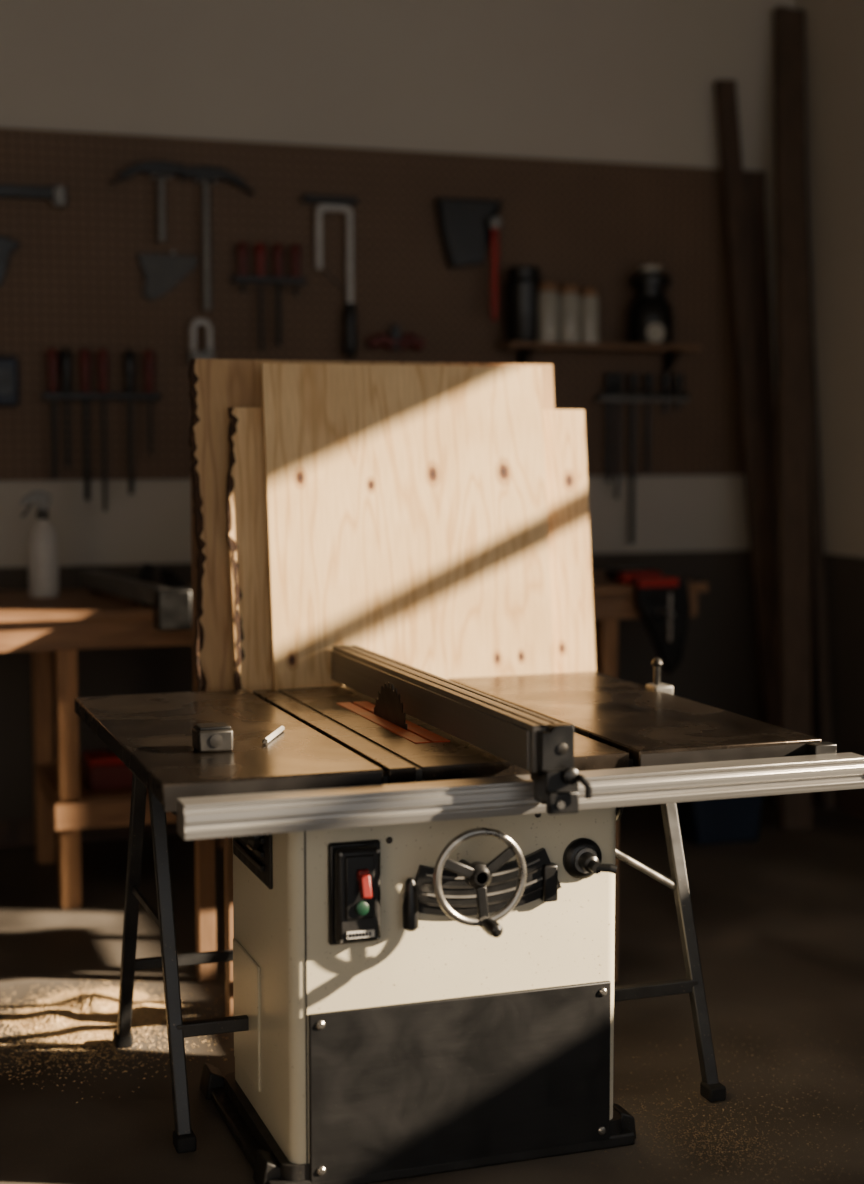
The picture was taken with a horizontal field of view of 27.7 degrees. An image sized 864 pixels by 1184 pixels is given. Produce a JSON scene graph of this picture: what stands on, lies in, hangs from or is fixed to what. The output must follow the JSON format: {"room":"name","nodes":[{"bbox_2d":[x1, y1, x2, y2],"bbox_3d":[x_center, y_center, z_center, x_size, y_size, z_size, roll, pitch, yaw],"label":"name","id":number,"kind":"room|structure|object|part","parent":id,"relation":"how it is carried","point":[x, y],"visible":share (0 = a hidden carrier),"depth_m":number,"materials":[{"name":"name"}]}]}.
{"room":"woodworking shop","nodes":[
{"label":"woodworking shop","id":0,"kind":"room"},
{"bbox_2d":[0,0,794,820],"bbox_3d":[-1.590,-0.886,6.571,6.900,3.700,0.150,-2,5,-19],"label":"wall","id":1,"kind":"structure","parent":0,"point":[612,81],"depth_m":6.91,"materials":[{"name":"paint"}]},
{"bbox_2d":[0,818,177,846],"bbox_3d":[-1.563,0.914,6.650,6.600,0.100,0.015,-2,5,-19],"label":"baseboard","id":2,"kind":"structure","parent":1,"relation":"attached to","point":[17,832],"depth_m":6.66,"materials":[{"name":"brown wood"}]},
{"bbox_2d":[0,127,765,479],"bbox_3d":[-0.684,-1.086,6.781,4.460,1.289,0.020,-2,5,-19],"label":"pegboard","id":3,"kind":"object","parent":1,"relation":"attached to","point":[74,281],"visible":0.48,"depth_m":6.85,"materials":[{"name":"brown wood"}]},
{"bbox_2d":[0,357,18,405],"bbox_3d":[-1.596,-0.775,6.446,0.140,0.180,0.055,-2,5,-19],"label":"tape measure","id":4,"kind":"object","parent":3,"relation":"attached to","point":[9,387],"visible":1,"depth_m":6.43,"materials":[{"name":"blue plastic"}]},
{"bbox_2d":[0,236,20,285],"bbox_3d":[-1.587,-1.205,6.419,0.162,0.199,0.040,-2,5,-19],"label":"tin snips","id":5,"kind":"object","parent":3,"relation":"hanging from","point":[7,245],"visible":1,"depth_m":6.41,"materials":[{"name":"black metal"}]},
{"bbox_2d":[0,184,65,207],"bbox_3d":[-1.547,-1.456,6.406,0.405,0.075,0.050,-2,5,-19],"label":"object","id":6,"kind":"object","parent":3,"relation":"attached to","point":[57,193],"visible":1,"depth_m":6.42,"materials":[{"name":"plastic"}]},
{"bbox_2d":[41,348,160,510],"bbox_3d":[-1.242,-0.608,6.585,0.440,0.607,0.056,-2,5,-19],"label":"rack","id":7,"kind":"object","parent":3,"relation":"attached to","point":[52,394],"visible":1,"depth_m":6.55,"materials":[{"name":"black plastic"}]},
{"bbox_3d":[-1.409,-0.817,6.500,0.042,0.175,0.042,-2,5,-19],"label":"handle","id":8,"kind":"part","parent":7,"relation":"part of","materials":[{"name":"red plastic"}]},
{"bbox_3d":[-1.362,-0.819,6.517,0.042,0.175,0.042,-2,5,-19],"label":"handle","id":9,"kind":"part","parent":7,"relation":"part of","materials":[{"name":"black plastic"}]},
{"bbox_3d":[-1.296,-0.821,6.540,0.042,0.175,0.042,-2,5,-19],"label":"handle","id":10,"kind":"part","parent":7,"relation":"part of","materials":[{"name":"red plastic"}]},
{"bbox_3d":[-1.242,-0.736,6.574,0.440,0.024,0.055,-2,5,-19],"label":"rail","id":11,"kind":"part","parent":7,"relation":"part of","materials":[{"name":"black plastic"}]},
{"bbox_3d":[-1.235,-0.823,6.561,0.042,0.175,0.042,-2,5,-19],"label":"handle","id":12,"kind":"part","parent":7,"relation":"part of","materials":[{"name":"red plastic"}]},
{"bbox_3d":[-1.141,-0.825,6.594,0.042,0.175,0.042,-2,5,-19],"label":"handle","id":13,"kind":"part","parent":7,"relation":"part of","materials":[{"name":"black plastic"}]},
{"bbox_3d":[-1.070,-0.828,6.619,0.042,0.175,0.042,-2,5,-19],"label":"handle","id":14,"kind":"part","parent":7,"relation":"part of","materials":[{"name":"red plastic"}]},
{"bbox_2d":[110,161,184,241],"bbox_3d":[-1.064,-1.468,6.571,0.283,0.299,0.060,-2,5,-19],"label":"hammer","id":15,"kind":"object","parent":3,"relation":"hanging from","point":[159,169],"visible":1,"depth_m":6.57,"materials":[{"name":"black metal"}]},
{"bbox_3d":[-1.018,-1.457,6.582,0.036,0.275,0.036,-2,5,-19],"label":"handle","id":16,"kind":"part","parent":15,"relation":"part of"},
{"bbox_2d":[137,251,197,300],"bbox_3d":[-0.996,-1.194,6.619,0.229,0.183,0.060,-2,5,-19],"label":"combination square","id":17,"kind":"object","parent":3,"relation":"hanging from","point":[161,272],"visible":1,"depth_m":6.62,"materials":[{"name":"metal"}]},
{"bbox_2d":[188,318,214,364],"bbox_3d":[-0.882,-0.955,6.685,0.095,0.177,0.050,-2,5,-19],"label":"shackle","id":18,"kind":"object","parent":3,"relation":"hanging from","point":[209,354],"visible":0.93,"depth_m":6.67,"materials":[{"name":"silver metal"}]},
{"bbox_2d":[179,166,254,309],"bbox_3d":[-0.815,-1.346,6.669,0.283,0.539,0.060,-2,5,-19],"label":"hammer","id":19,"kind":"object","parent":3,"relation":"hanging from","point":[204,174],"visible":1,"depth_m":6.64,"materials":[{"name":"black metal"}]},
{"bbox_3d":[-0.858,-1.332,6.650,0.036,0.515,0.036,-2,5,-19],"label":"handle","id":20,"kind":"part","parent":19,"relation":"part of","materials":[{"name":"grey metal"}]},
{"bbox_2d":[231,242,306,350],"bbox_3d":[-0.629,-1.138,6.755,0.290,0.410,0.056,-2,5,-19],"label":"rack","id":21,"kind":"object","parent":3,"relation":"attached to","point":[242,278],"visible":1,"depth_m":6.73,"materials":[{"name":"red plastic"}]},
{"bbox_3d":[-0.726,-1.269,6.702,0.042,0.140,0.042,-2,5,-19],"label":"handle","id":22,"kind":"part","parent":21,"relation":"part of","materials":[{"name":"red plastic"}]},
{"bbox_3d":[-0.660,-1.271,6.725,0.042,0.140,0.042,-2,5,-19],"label":"handle","id":23,"kind":"part","parent":21,"relation":"part of","materials":[{"name":"red plastic"}]},
{"bbox_3d":[-0.629,-1.203,6.750,0.290,0.024,0.055,-2,5,-19],"label":"rail","id":24,"kind":"part","parent":21,"relation":"part of","materials":[{"name":"black plastic"}]},
{"bbox_3d":[-0.594,-1.273,6.748,0.042,0.140,0.042,-2,5,-19],"label":"handle","id":25,"kind":"part","parent":21,"relation":"part of","materials":[{"name":"red plastic"}]},
{"bbox_3d":[-0.528,-1.275,6.772,0.042,0.140,0.042,-2,5,-19],"label":"handle","id":26,"kind":"part","parent":21,"relation":"part of","materials":[{"name":"red plastic"}]},
{"bbox_2d":[301,194,357,356],"bbox_3d":[-0.397,-1.230,6.827,0.220,0.620,0.060,-2,5,-19],"label":"hacksaw","id":27,"kind":"object","parent":3,"relation":"hanging from","point":[326,203],"visible":1,"depth_m":6.83,"materials":[{"name":"grey metal"}]},
{"bbox_3d":[-0.381,-1.319,6.825,0.153,0.379,0.028,-2,5,-19],"label":"frame","id":28,"kind":"part","parent":27,"relation":"part of","materials":[{"name":"silver metal"}]},
{"bbox_3d":[-0.381,-1.215,6.834,0.129,0.114,0.005,-2,5,-19],"label":"blade","id":29,"kind":"part","parent":27,"relation":"part of","materials":[{"name":"metal"}]},
{"bbox_3d":[-0.322,-1.028,6.871,0.060,0.210,0.058,-2,5,-19],"label":"handle","id":30,"kind":"part","parent":27,"relation":"part of","materials":[{"name":"black plastic"}]},
{"bbox_2d":[366,325,424,350],"bbox_3d":[-0.144,-1.008,6.941,0.242,0.102,0.050,-2,5,-19],"label":"pliers","id":31,"kind":"object","parent":3,"relation":"hanging from","point":[395,341],"visible":1,"depth_m":6.93,"materials":[{"name":"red plastic"}]},
{"bbox_2d":[435,198,501,267],"bbox_3d":[0.145,-1.431,7.001,0.268,0.269,0.060,-2,5,-19],"label":"hatchet","id":32,"kind":"object","parent":3,"relation":"attached to","point":[465,234],"visible":1,"depth_m":6.97,"materials":[{"name":"metal"}]},
{"bbox_2d":[488,217,500,320],"bbox_3d":[0.238,-1.292,7.021,0.046,0.410,0.108,-2,5,-19],"label":"handle","id":33,"kind":"object","parent":3,"relation":"hanging from","point":[494,223],"visible":1,"depth_m":6.97,"materials":[{"name":"red plastic"}]},
{"bbox_3d":[0.250,-1.269,6.989,0.036,0.370,0.036,-2,5,-19],"label":"handle","id":34,"kind":"part","parent":33,"relation":"part of","materials":[{"name":"red plastic"}]},
{"bbox_2d":[494,342,700,373],"bbox_3d":[0.682,-0.951,7.175,0.850,0.125,0.170,-2,5,-19],"label":"wall shelf","id":35,"kind":"object","parent":3,"relation":"attached to","point":[524,349],"visible":0.98,"depth_m":7.11,"materials":[{"name":"brown wood"}]},
{"bbox_2d":[505,267,541,341],"bbox_3d":[0.369,-1.154,7.053,0.150,0.300,0.150,-2,5,-19],"label":"storage jar","id":36,"kind":"object","parent":35,"relation":"on","point":[522,283],"visible":0.86,"depth_m":6.99,"materials":[{"name":"black plastic"}]},
{"bbox_3d":[0.369,-1.283,7.042,0.129,0.042,0.129,-2,5,-19],"label":"lid","id":37,"kind":"part","parent":36,"relation":"part of","materials":[{"name":"black plastic"}]},
{"bbox_2d":[538,283,558,342],"bbox_3d":[0.466,-1.119,7.022,0.088,0.235,0.088,-2,5,-19],"label":"storage jar","id":38,"kind":"object","parent":35,"relation":"on","point":[548,296],"visible":0.97,"depth_m":6.99,"materials":[{"name":"white plastic"}]},
{"bbox_3d":[0.466,-1.219,7.013,0.076,0.033,0.076,-2,5,-19],"label":"lid","id":39,"kind":"part","parent":38,"relation":"part of","materials":[{"name":"brown wood"}]},
{"bbox_2d":[559,285,579,342],"bbox_3d":[0.553,-1.119,7.053,0.088,0.230,0.088,-2,5,-19],"label":"storage jar","id":40,"kind":"object","parent":35,"relation":"on","point":[569,298],"visible":1,"depth_m":7.02,"materials":[{"name":"white plastic"}]},
{"bbox_3d":[0.553,-1.218,7.044,0.076,0.032,0.076,-2,5,-19],"label":"lid","id":41,"kind":"part","parent":40,"relation":"part of","materials":[{"name":"brown wood"}]},
{"bbox_2d":[580,288,598,342],"bbox_3d":[0.635,-1.117,7.082,0.080,0.220,0.080,-2,5,-19],"label":"storage jar","id":42,"kind":"object","parent":35,"relation":"on","point":[589,301],"visible":0.99,"depth_m":7.05,"materials":[{"name":"white plastic"}]},
{"bbox_3d":[0.635,-1.211,7.074,0.069,0.031,0.069,-2,5,-19],"label":"lid","id":43,"kind":"part","parent":42,"relation":"part of","materials":[{"name":"brown wood"}]},
{"bbox_2d":[627,265,672,344],"bbox_3d":[0.899,-1.181,7.217,0.190,0.324,0.191,-2,5,-19],"label":"bottle","id":44,"kind":"object","parent":35,"relation":"on","point":[649,318],"visible":0.94,"depth_m":7.15,"materials":[{"name":"black plastic"}]},
{"bbox_2d":[593,373,688,543],"bbox_3d":[0.878,-0.556,7.331,0.420,0.710,0.070,-2,5,-19],"label":"rack","id":45,"kind":"object","parent":3,"relation":"attached to","point":[613,392],"visible":1,"depth_m":7.29,"materials":[{"name":"black plastic"}]},
{"bbox_3d":[0.736,-0.861,7.255,0.042,0.090,0.042,-2,5,-19],"label":"handle","id":46,"kind":"part","parent":45,"relation":"part of","materials":[{"name":"black plastic"}]},
{"bbox_3d":[0.774,-0.862,7.268,0.042,0.090,0.042,-2,5,-19],"label":"handle","id":47,"kind":"part","parent":45,"relation":"part of","materials":[{"name":"black plastic"}]},
{"bbox_3d":[0.840,-0.864,7.291,0.042,0.090,0.042,-2,5,-19],"label":"handle","id":48,"kind":"part","parent":45,"relation":"part of","materials":[{"name":"black plastic"}]},
{"bbox_3d":[0.885,-0.821,7.319,0.400,0.024,0.055,-2,5,-19],"label":"rail","id":49,"kind":"part","parent":45,"relation":"part of","materials":[{"name":"black plastic"}]},
{"bbox_3d":[0.906,-0.866,7.314,0.042,0.090,0.042,-2,5,-19],"label":"handle","id":50,"kind":"part","parent":45,"relation":"part of","materials":[{"name":"black plastic"}]},
{"bbox_3d":[0.982,-0.868,7.341,0.042,0.090,0.042,-2,5,-19],"label":"handle","id":51,"kind":"part","parent":45,"relation":"part of","materials":[{"name":"black plastic"}]},
{"bbox_3d":[1.038,-0.870,7.361,0.042,0.090,0.042,-2,5,-19],"label":"handle","id":52,"kind":"part","parent":45,"relation":"part of","materials":[{"name":"black plastic"}]},
{"bbox_2d":[0,796,863,1183],"bbox_3d":[-0.046,1.389,2.367,6.900,0.100,9.450,-2,5,-19],"label":"floor","id":53,"kind":"structure","parent":0,"point":[778,916],"depth_m":4.62,"materials":[{"name":"concrete"}]},
{"bbox_2d":[0,586,223,908],"bbox_3d":[-1.208,0.516,6.089,1.320,0.990,0.840,-2,5,-19],"label":"workbench","id":54,"kind":"object","parent":53,"relation":"on","point":[67,623],"visible":0.45,"depth_m":5.73,"materials":[{"name":"brown wood"}]},
{"bbox_2d":[20,490,58,597],"bbox_3d":[-1.367,-0.168,6.100,0.127,0.372,0.104,-2,5,-19],"label":"spray bottle","id":55,"kind":"object","parent":54,"relation":"on","point":[43,559],"visible":1,"depth_m":6.07,"materials":[{"name":"white plastic"}]},
{"bbox_3d":[-1.413,0.510,6.362,0.065,0.955,0.070,-2,5,-19],"label":"leg","id":56,"kind":"part","parent":54,"relation":"part of","materials":[{"name":"brown wood"}]},
{"bbox_3d":[-1.305,0.699,6.070,0.045,0.070,0.600,-2,5,-19],"label":"rail","id":57,"kind":"part","parent":54,"relation":"part of","materials":[{"name":"brown wood"}]},
{"bbox_3d":[-1.195,0.564,5.746,0.065,0.955,0.070,-2,5,-19],"label":"leg","id":58,"kind":"part","parent":54,"relation":"part of","materials":[{"name":"brown wood"}]},
{"bbox_2d":[33,758,148,802],"bbox_3d":[-0.988,0.646,6.181,0.740,0.015,0.735,-2,5,-19],"label":"shelf","id":59,"kind":"object","parent":54,"relation":"attached to","point":[45,768],"depth_m":5.85,"materials":[{"name":"brown wood"}]},
{"bbox_2d":[83,747,132,790],"bbox_3d":[-1.035,0.586,5.964,0.284,0.141,0.164,-2,5,-19],"label":"toolbox","id":60,"kind":"object","parent":54,"relation":"on","point":[103,770],"visible":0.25,"depth_m":5.87,"materials":[{"name":"red plastic"}]},
{"bbox_3d":[-1.035,0.560,5.962,0.284,0.025,0.164,-2,5,-19],"label":"lid","id":61,"kind":"part","parent":60,"relation":"part of","materials":[{"name":"red plastic"}]},
{"bbox_3d":[-0.864,0.722,5.827,0.775,0.085,0.025,-2,5,-19],"label":"rail","id":62,"kind":"part","parent":54,"relation":"part of","materials":[{"name":"brown wood"}]},
{"bbox_2d":[81,570,191,630],"bbox_3d":[-0.990,0.019,5.982,0.176,0.130,0.965,-2,6,-26],"label":"clamp","id":63,"kind":"object","parent":54,"relation":"on","point":[172,607],"visible":0.91,"depth_m":5.60,"materials":[{"name":"metal"}]},
{"bbox_2d":[139,563,191,590],"bbox_3d":[-0.934,-0.051,6.269,0.270,0.109,0.070,-2,5,-19],"label":"plane","id":64,"kind":"object","parent":54,"relation":"on","point":[146,573],"visible":0.46,"depth_m":6.24,"materials":[{"name":"metal"}]},
{"bbox_3d":[-0.776,0.490,6.585,0.065,0.955,0.070,-2,5,-19],"label":"leg","id":65,"kind":"part","parent":54,"relation":"part of","materials":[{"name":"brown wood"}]},
{"bbox_2d":[0,975,232,1102],"bbox_3d":[-0.931,1.135,4.510,0.957,0.035,1.067,0,5,1],"label":"pile","id":66,"kind":"object","parent":53,"relation":"on","point":[80,1018],"visible":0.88,"depth_m":4.64,"materials":[{"name":"beige wood"}]},
{"bbox_2d":[190,472,618,1016],"bbox_3d":[-0.074,0.386,4.935,1.175,1.450,0.460,-2,5,-19],"label":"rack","id":67,"kind":"object","parent":53,"relation":"on","point":[205,884],"visible":0.1,"depth_m":4.94,"materials":[{"name":"brown wood"}]},
{"bbox_3d":[-0.644,0.386,4.938,0.050,1.450,0.045,-2,5,-19],"label":"leg","id":68,"kind":"part","parent":67,"relation":"part of","materials":[{"name":"brown wood"}]},
{"bbox_3d":[-0.516,0.843,4.598,0.050,0.600,0.045,-2,5,-19],"label":"leg","id":69,"kind":"part","parent":67,"relation":"part of","materials":[{"name":"brown wood"}]},
{"bbox_2d":[188,358,553,690],"bbox_3d":[-0.141,-0.089,4.947,1.087,1.122,0.172,-2,5,-19],"label":"board","id":70,"kind":"object","parent":67,"relation":"on","point":[216,385],"visible":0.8,"depth_m":4.78,"materials":[{"name":"brown wood"}]},
{"bbox_2d":[261,363,553,690],"bbox_3d":[-0.053,-0.077,4.878,0.820,1.108,0.156,-2,5,-19],"label":"plywood sheet","id":71,"kind":"object","parent":67,"relation":"on","point":[407,515],"visible":0.64,"depth_m":4.87,"materials":[{"name":"brown wood"}]},
{"bbox_2d":[226,407,595,693],"bbox_3d":[-0.045,-0.021,4.925,1.076,0.988,0.147,-2,5,-19],"label":"board","id":72,"kind":"object","parent":67,"relation":"on","point":[564,429],"visible":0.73,"depth_m":5.04,"materials":[{"name":"brown wood"}]},
{"bbox_3d":[0.498,0.811,4.954,0.050,0.600,0.045,-2,5,-19],"label":"leg","id":73,"kind":"part","parent":67,"relation":"part of","materials":[{"name":"brown wood"}]},
{"bbox_2d":[74,645,863,1183],"bbox_3d":[0.027,0.693,4.121,1.514,0.981,1.507,-2,5,-19],"label":"saw","id":74,"kind":"object","parent":53,"relation":"on","point":[422,953],"visible":0.99,"depth_m":3.69,"materials":[{"name":"metal"}]},
{"bbox_3d":[-0.732,0.762,4.268,0.032,0.789,0.345,-2,5,-19],"label":"leg","id":75,"kind":"part","parent":74,"relation":"part of","materials":[{"name":"paint"}]},
{"bbox_3d":[-0.581,0.796,3.868,0.034,0.786,0.223,-2,5,-24],"label":"leg","id":76,"kind":"part","parent":74,"relation":"part of","materials":[{"name":"paint"}]},
{"bbox_2d":[192,722,233,752],"bbox_3d":[-0.466,0.310,3.723,0.077,0.054,0.074,-2,5,-19],"label":"tape measure","id":77,"kind":"object","parent":74,"relation":"on","point":[218,736],"visible":1,"depth_m":3.69,"materials":[{"name":"silver plastic"}]},
{"bbox_3d":[-0.467,0.286,3.723,0.067,0.006,0.060,-2,5,-19],"label":"lid","id":78,"kind":"part","parent":77,"relation":"part of","materials":[{"name":"black plastic"}]},
{"bbox_3d":[-0.415,0.942,3.916,0.007,0.280,0.240,-2,5,-19],"label":"plate","id":79,"kind":"part","parent":74,"relation":"part of","materials":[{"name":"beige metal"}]},
{"bbox_3d":[-0.392,0.515,3.812,0.009,0.190,0.340,-2,5,-19],"label":"plate","id":80,"kind":"part","parent":74,"relation":"part of","materials":[{"name":"black metal"}]},
{"bbox_3d":[-0.381,0.518,3.721,0.030,0.060,0.060,-2,5,-19],"label":"knob","id":81,"kind":"part","parent":74,"relation":"part of","materials":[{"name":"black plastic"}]},
{"bbox_2d":[262,726,284,743],"bbox_3d":[-0.352,0.317,3.872,0.011,0.013,0.195,1,5,7],"label":"pencil","id":82,"kind":"object","parent":74,"relation":"on","point":[280,729],"visible":1,"depth_m":3.86,"materials":[{"name":"white plastic"}]},
{"bbox_2d":[328,839,380,944],"bbox_3d":[-0.147,0.614,3.536,0.110,0.210,0.081,-2,5,-19],"label":"switch","id":83,"kind":"object","parent":74,"relation":"attached to","point":[354,865],"depth_m":3.53,"materials":[{"name":"plastic"}]},
{"bbox_2d":[349,932,370,937],"bbox_3d":[-0.145,0.692,3.532,0.046,0.008,0.002,-2,5,-19],"label":"print","id":84,"kind":"object","parent":74,"relation":"attached to","point":[351,934],"depth_m":3.53,"materials":[{"name":"white paper"}]},
{"bbox_3d":[-0.098,0.347,4.125,0.002,0.268,0.270,-2,5,-19],"label":"saw blade","id":85,"kind":"part","parent":74,"relation":"part of","materials":[{"name":"metal"}]},
{"bbox_3d":[-0.044,0.641,3.590,0.034,0.108,0.034,-2,5,-19],"label":"bevel lock lever","id":86,"kind":"part","parent":74,"relation":"part of","materials":[{"name":"black plastic"}]},
{"bbox_3d":[0.067,1.026,3.684,0.674,0.354,0.010,-2,5,-19],"label":"access panel","id":87,"kind":"part","parent":74,"relation":"part of","materials":[{"name":"black metal"}]},
{"bbox_3d":[0.119,0.677,3.534,0.033,0.032,0.069,-2,5,-19],"label":"crank handle","id":88,"kind":"part","parent":74,"relation":"part of","materials":[{"name":"black plastic"}]},
{"bbox_3d":[0.228,0.407,3.547,1.487,0.066,0.072,-2,5,-19],"label":"rail","id":89,"kind":"part","parent":74,"relation":"part of","materials":[{"name":"metal"}]},
{"bbox_3d":[0.256,0.307,3.431,0.022,0.022,0.008,-2,5,-19],"label":"cap knob","id":90,"kind":"part","parent":74,"relation":"part of","materials":[{"name":"metal"}]},
{"bbox_3d":[0.271,0.359,3.412,0.034,0.034,0.020,-2,5,-19],"label":"lever knob","id":91,"kind":"part","parent":74,"relation":"part of","materials":[{"name":"silver metal"}]},
{"bbox_3d":[0.288,0.376,3.409,0.054,0.047,0.018,4,7,42],"label":"fence lever","id":92,"kind":"part","parent":74,"relation":"part of","materials":[{"name":"black plastic"}]},
{"bbox_3d":[0.365,0.581,3.676,0.048,0.022,0.018,0,5,2],"label":"tilt knob handle","id":93,"kind":"part","parent":74,"relation":"part of","materials":[{"name":"black plastic"}]},
{"bbox_3d":[0.593,0.184,4.611,0.030,0.020,0.030,-2,5,-19],"label":"edge clamp knob","id":94,"kind":"part","parent":74,"relation":"part of","materials":[{"name":"metal"}]},
{"bbox_3d":[0.608,0.766,4.213,0.032,0.788,0.316,-2,5,-19],"label":"leg","id":95,"kind":"part","parent":74,"relation":"part of","materials":[{"name":"paint"}]},
{"bbox_2d":[592,571,707,677],"bbox_3d":[0.256,0.452,6.819,1.470,0.990,0.670,-2,5,-19],"label":"workbench","id":96,"kind":"object","parent":53,"relation":"on","point":[613,601],"visible":0.09,"depth_m":6.64,"materials":[{"name":"brown wood"}]},
{"bbox_3d":[0.665,0.480,6.705,0.065,0.955,0.070,-2,5,-19],"label":"leg","id":97,"kind":"part","parent":96,"relation":"part of","materials":[{"name":"brown wood"}]},
{"bbox_2d":[606,567,690,673],"bbox_3d":[0.837,0.111,6.691,0.240,0.387,0.400,-2,5,-19],"label":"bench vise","id":98,"kind":"object","parent":96,"relation":"on","point":[662,603],"visible":1,"depth_m":6.61,"materials":[{"name":"metal"}]},
{"bbox_2d":[676,796,762,845],"bbox_3d":[1.089,0.820,6.789,0.350,0.262,0.290,-2,5,-19],"label":"storage bin","id":99,"kind":"object","parent":53,"relation":"on","point":[732,820],"visible":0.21,"depth_m":6.67,"materials":[{"name":"blue plastic"}]},
{"bbox_2d":[587,1008,863,1183],"bbox_3d":[0.760,1.188,4.064,1.253,0.005,1.340,-2,5,-19],"label":"pile","id":100,"kind":"object","parent":53,"relation":"on","point":[721,1134],"visible":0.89,"depth_m":3.88,"materials":[{"name":"brown wood"}]},
{"bbox_2d":[714,80,777,807],"bbox_3d":[1.344,-0.617,7.334,0.401,3.037,0.091,5,7,42],"label":"board","id":101,"kind":"object","parent":53,"relation":"on","point":[725,91],"visible":0.76,"depth_m":7.31,"materials":[{"name":"brown wood"}]},
{"bbox_2d":[743,173,776,607],"bbox_3d":[1.434,-0.444,7.479,0.266,2.666,0.092,3,6,29],"label":"board","id":102,"kind":"object","parent":53,"relation":"on","point":[754,184],"visible":0.36,"depth_m":7.43,"materials":[{"name":"brown wood"}]},
{"bbox_2d":[773,6,812,829],"bbox_3d":[1.471,-0.756,7.148,0.134,3.359,0.837,0,5,5],"label":"board","id":103,"kind":"object","parent":53,"relation":"on","point":[789,58],"visible":1,"depth_m":7.13,"materials":[{"name":"brown wood"}]},
{"bbox_2d":[807,191,835,808],"bbox_3d":[1.591,-0.730,7.368,0.051,3.256,0.460,-2,5,-18],"label":"board","id":104,"kind":"object","parent":53,"relation":"on","point":[819,628],"visible":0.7,"depth_m":7.33,"materials":[{"name":"brown wood"}]},
{"bbox_2d":[795,0,863,792],"bbox_3d":[3.163,-0.595,3.248,0.150,3.700,9.300,-2,5,-19],"label":"wall","id":105,"kind":"structure","parent":0,"point":[834,29],"depth_m":7.22,"materials":[{"name":"paint"}]},
{"bbox_2d":[812,789,863,818],"bbox_3d":[3.087,1.201,3.370,0.015,0.100,9.285,-2,5,-19],"label":"baseboard","id":106,"kind":"structure","parent":105,"relation":"attached to","point":[850,801],"depth_m":7.21,"materials":[{"name":"brown wood"}]}
]}

